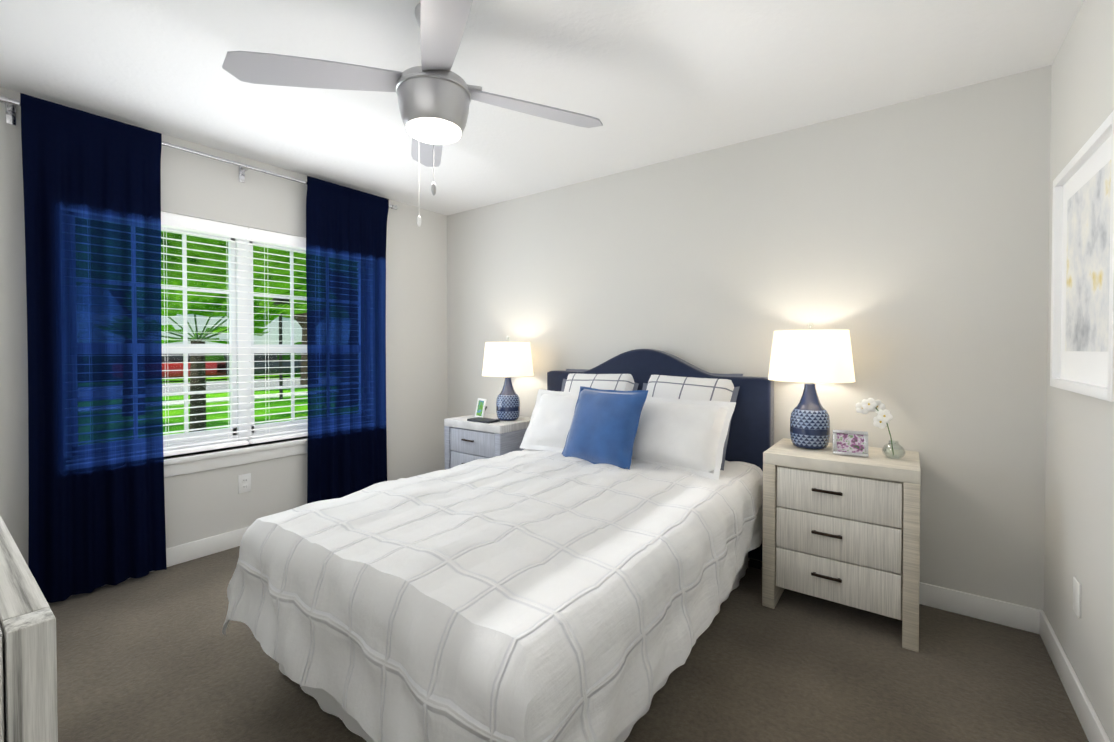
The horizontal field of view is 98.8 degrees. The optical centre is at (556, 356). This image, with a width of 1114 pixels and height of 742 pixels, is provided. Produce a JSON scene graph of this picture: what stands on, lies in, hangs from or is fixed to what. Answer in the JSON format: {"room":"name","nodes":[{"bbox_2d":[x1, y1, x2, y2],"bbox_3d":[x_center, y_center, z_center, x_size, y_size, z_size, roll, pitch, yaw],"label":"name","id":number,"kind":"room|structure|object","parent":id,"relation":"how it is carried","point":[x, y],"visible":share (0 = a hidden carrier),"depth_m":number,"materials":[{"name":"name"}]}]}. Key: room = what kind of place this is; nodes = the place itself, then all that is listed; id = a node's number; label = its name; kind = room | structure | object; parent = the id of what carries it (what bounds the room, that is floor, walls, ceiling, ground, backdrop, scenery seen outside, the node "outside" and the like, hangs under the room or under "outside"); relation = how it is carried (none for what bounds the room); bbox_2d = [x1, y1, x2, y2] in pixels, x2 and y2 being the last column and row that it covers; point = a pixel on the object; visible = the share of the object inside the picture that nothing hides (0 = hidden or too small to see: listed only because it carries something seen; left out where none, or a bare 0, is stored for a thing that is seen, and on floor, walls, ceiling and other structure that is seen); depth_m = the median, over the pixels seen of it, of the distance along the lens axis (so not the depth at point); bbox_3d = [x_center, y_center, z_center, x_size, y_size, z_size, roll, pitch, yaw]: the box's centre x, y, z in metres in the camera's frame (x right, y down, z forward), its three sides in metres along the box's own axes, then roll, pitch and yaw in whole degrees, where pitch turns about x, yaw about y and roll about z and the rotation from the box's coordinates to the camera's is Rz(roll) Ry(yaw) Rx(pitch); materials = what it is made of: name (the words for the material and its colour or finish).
{"room":"bedroom","nodes":[
{"label":"bedroom","id":0,"kind":"room"},
{"bbox_2d":[0,87,447,564],"bbox_3d":[-2.100,-0.031,3.003,0.200,2.440,3.450,1,1,36],"label":"wall","id":1,"kind":"structure","parent":0,"point":[204,504],"depth_m":3.03,"materials":[{"name":"white paint"}]},
{"bbox_2d":[101,526,249,586],"bbox_3d":[-2.014,1.137,2.957,0.014,0.105,3.390,1,1,36],"label":"baseboard","id":2,"kind":"structure","parent":1,"relation":"attached to","point":[196,549],"depth_m":2.83,"materials":[{"name":"white"}]},
{"bbox_2d":[0,95,397,209],"bbox_3d":[-1.919,-1.135,2.972,0.111,0.095,2.070,1,1,36],"label":"curtain rod","id":3,"kind":"object","parent":1,"relation":"attached to","point":[10,109],"visible":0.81,"depth_m":2.74,"materials":[{"name":"silver metal"}]},
{"bbox_2d":[20,93,166,602],"bbox_3d":[-2.304,-0.014,2.401,0.062,2.372,0.510,1,1,36],"label":"curtain","id":4,"kind":"object","parent":3,"relation":"hanging from","point":[92,198],"visible":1,"depth_m":2.38,"materials":[{"name":"blue fabric"}]},
{"bbox_2d":[306,176,388,503],"bbox_3d":[-1.505,-0.029,3.481,0.062,2.372,0.625,1,1,36],"label":"curtain","id":5,"kind":"object","parent":3,"relation":"hanging from","point":[346,232],"visible":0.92,"depth_m":3.44,"materials":[{"name":"blue fabric"}]},
{"bbox_2d":[161,226,307,477],"bbox_3d":[-1.985,-0.073,3.104,0.225,1.500,1.850,1,1,36],"label":"window","id":6,"kind":"structure","parent":1,"relation":"in","point":[186,464],"depth_m":3.08,"materials":[{"name":"white plastic"}]},
{"bbox_2d":[161,212,307,456],"bbox_3d":[-1.968,-0.126,3.091,0.065,1.384,1.726,1,1,36],"label":"window blinds","id":7,"kind":"object","parent":6,"relation":"attached to","point":[176,221],"visible":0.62,"depth_m":2.98,"materials":[{"name":"white plastic"}]},
{"bbox_2d":[238,473,250,493],"bbox_3d":[-1.972,0.804,3.014,0.008,0.116,0.072,1,1,36],"label":"outlet","id":8,"kind":"object","parent":1,"relation":"attached to","point":[244,483],"visible":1,"depth_m":3.01,"materials":[{"name":"white plastic"}]},
{"bbox_2d":[0,0,1083,215],"bbox_3d":[-0.504,-1.294,1.806,4.170,0.120,3.690,1,1,36],"label":"ceiling","id":9,"kind":"structure","parent":0,"point":[648,82],"depth_m":2.06,"materials":[{"name":"white paint"}]},
{"bbox_2d":[222,0,602,226],"bbox_3d":[-0.444,-0.846,1.725,0.964,0.775,0.964,0,1,27],"label":"ceiling fan","id":10,"kind":"object","parent":9,"relation":"hanging from","point":[435,94],"visible":1,"depth_m":1.62,"materials":[{"name":"silver metal"}]},
{"bbox_2d":[48,546,1088,741],"bbox_3d":[-0.504,1.265,1.843,4.170,0.120,3.690,1,1,36],"label":"floor","id":11,"kind":"structure","parent":0,"point":[156,656],"depth_m":1.78,"materials":[{"name":"carpet"}]},
{"bbox_2d":[0,515,57,741],"bbox_3d":[-1.508,0.794,0.871,1.501,0.851,0.645,1,1,36],"label":"dresser","id":12,"kind":"object","parent":11,"relation":"on","point":[28,681],"visible":1,"depth_m":0.67,"materials":[{"name":"white wood"}]},
{"bbox_2d":[444,413,530,469],"bbox_3d":[-0.498,0.830,3.659,0.585,0.700,0.462,1,1,36],"label":"nightstand","id":13,"kind":"object","parent":11,"relation":"on","point":[465,441],"visible":0.42,"depth_m":3.48,"materials":[{"name":"grey wood"}]},
{"bbox_2d":[475,398,486,416],"bbox_3d":[-0.582,0.406,3.708,0.071,0.152,0.115,-1,1,-40],"label":"photo frame","id":14,"kind":"object","parent":13,"relation":"on","point":[481,407],"visible":0.92,"depth_m":3.70,"materials":[{"name":"white"}]},
{"bbox_2d":[467,417,499,423],"bbox_3d":[-0.543,0.473,3.521,0.220,0.015,0.120,1,1,36],"label":"notebook","id":15,"kind":"object","parent":13,"relation":"on","point":[483,420],"visible":1,"depth_m":3.50,"materials":[{"name":"grey paper"}]},
{"bbox_2d":[482,337,533,420],"bbox_3d":[-0.368,0.167,3.586,0.386,0.625,0.386,1,1,36],"label":"lamp","id":16,"kind":"object","parent":13,"relation":"on","point":[507,360],"visible":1,"depth_m":3.46,"materials":[{"name":"fabric"}]},
{"bbox_2d":[222,349,773,741],"bbox_3d":[-0.040,0.582,2.238,1.605,1.235,2.218,1,1,36],"label":"bed","id":17,"kind":"object","parent":11,"relation":"on","point":[574,570],"visible":1,"depth_m":1.53,"materials":[{"name":"white fabric"}]},
{"bbox_2d":[762,438,920,651],"bbox_3d":[1.357,0.829,2.286,0.600,0.740,0.467,1,1,36],"label":"nightstand","id":18,"kind":"object","parent":11,"relation":"on","point":[843,529],"visible":1,"depth_m":2.10,"materials":[{"name":"beige wood"}]},
{"bbox_2d":[768,322,854,449],"bbox_3d":[1.267,0.144,2.390,0.386,0.625,0.386,1,1,36],"label":"lamp","id":19,"kind":"object","parent":18,"relation":"on","point":[809,357],"visible":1,"depth_m":2.28,"materials":[{"name":"fabric"}]},
{"bbox_2d":[833,430,868,456],"bbox_3d":[1.361,0.405,2.216,0.140,0.118,0.057,0,1,26],"label":"photo frame","id":20,"kind":"object","parent":18,"relation":"on","point":[849,443],"visible":1,"depth_m":2.20,"materials":[{"name":"silver metal"}]},
{"bbox_2d":[855,398,904,458],"bbox_3d":[1.485,0.327,2.195,0.193,0.266,0.088,1,1,36],"label":"vase","id":21,"kind":"object","parent":18,"relation":"on","point":[882,418],"visible":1,"depth_m":2.20,"materials":[{"name":"clear glass"}]},
{"bbox_2d":[447,65,1051,610],"bbox_3d":[0.557,-0.035,3.260,4.170,2.440,0.120,1,1,36],"label":"wall","id":22,"kind":"structure","parent":0,"point":[905,243],"depth_m":2.44,"materials":[{"name":"white paint"}]},
{"bbox_2d":[748,558,1032,632],"bbox_3d":[0.549,1.134,3.199,3.850,0.105,0.014,1,1,36],"label":"baseboard","id":23,"kind":"structure","parent":22,"relation":"attached to","point":[1029,619],"depth_m":2.18,"materials":[{"name":"white"}]},
{"bbox_2d":[1044,0,1113,741],"bbox_3d":[1.125,0.003,0.622,0.120,2.440,3.450,1,1,36],"label":"wall","id":24,"kind":"structure","parent":0,"point":[1079,513],"depth_m":1.63,"materials":[{"name":"white paint"}]},
{"bbox_2d":[1033,608,1110,741],"bbox_3d":[1.072,1.169,0.678,0.014,0.105,3.390,1,1,36],"label":"baseboard","id":25,"kind":"structure","parent":24,"relation":"attached to","point":[1094,731],"depth_m":1.67,"materials":[{"name":"white"}]},
{"bbox_2d":[1073,577,1080,617],"bbox_3d":[1.796,0.833,1.649,0.006,0.116,0.072,1,1,36],"label":"electrical outlet","id":26,"kind":"object","parent":24,"relation":"attached to","point":[1077,597],"visible":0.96,"depth_m":1.64,"materials":[{"name":"white plastic"}]},
{"bbox_2d":[1050,110,1113,401],"bbox_3d":[1.655,-0.264,1.483,0.054,0.758,0.670,1,1,36],"label":"picture","id":27,"kind":"object","parent":24,"relation":"attached to","point":[1082,324],"visible":1,"depth_m":1.49,"materials":[{"name":"white"}]},
{"label":"outside","id":28,"kind":"structure","parent":0,"visible":0},
{"bbox_2d":[161,231,307,434],"bbox_3d":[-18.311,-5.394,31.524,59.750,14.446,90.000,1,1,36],"label":"window panes","id":29,"kind":"object","parent":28,"point":[272,320],"depth_m":10.60,"materials":[{"name":"green"}]}
]}

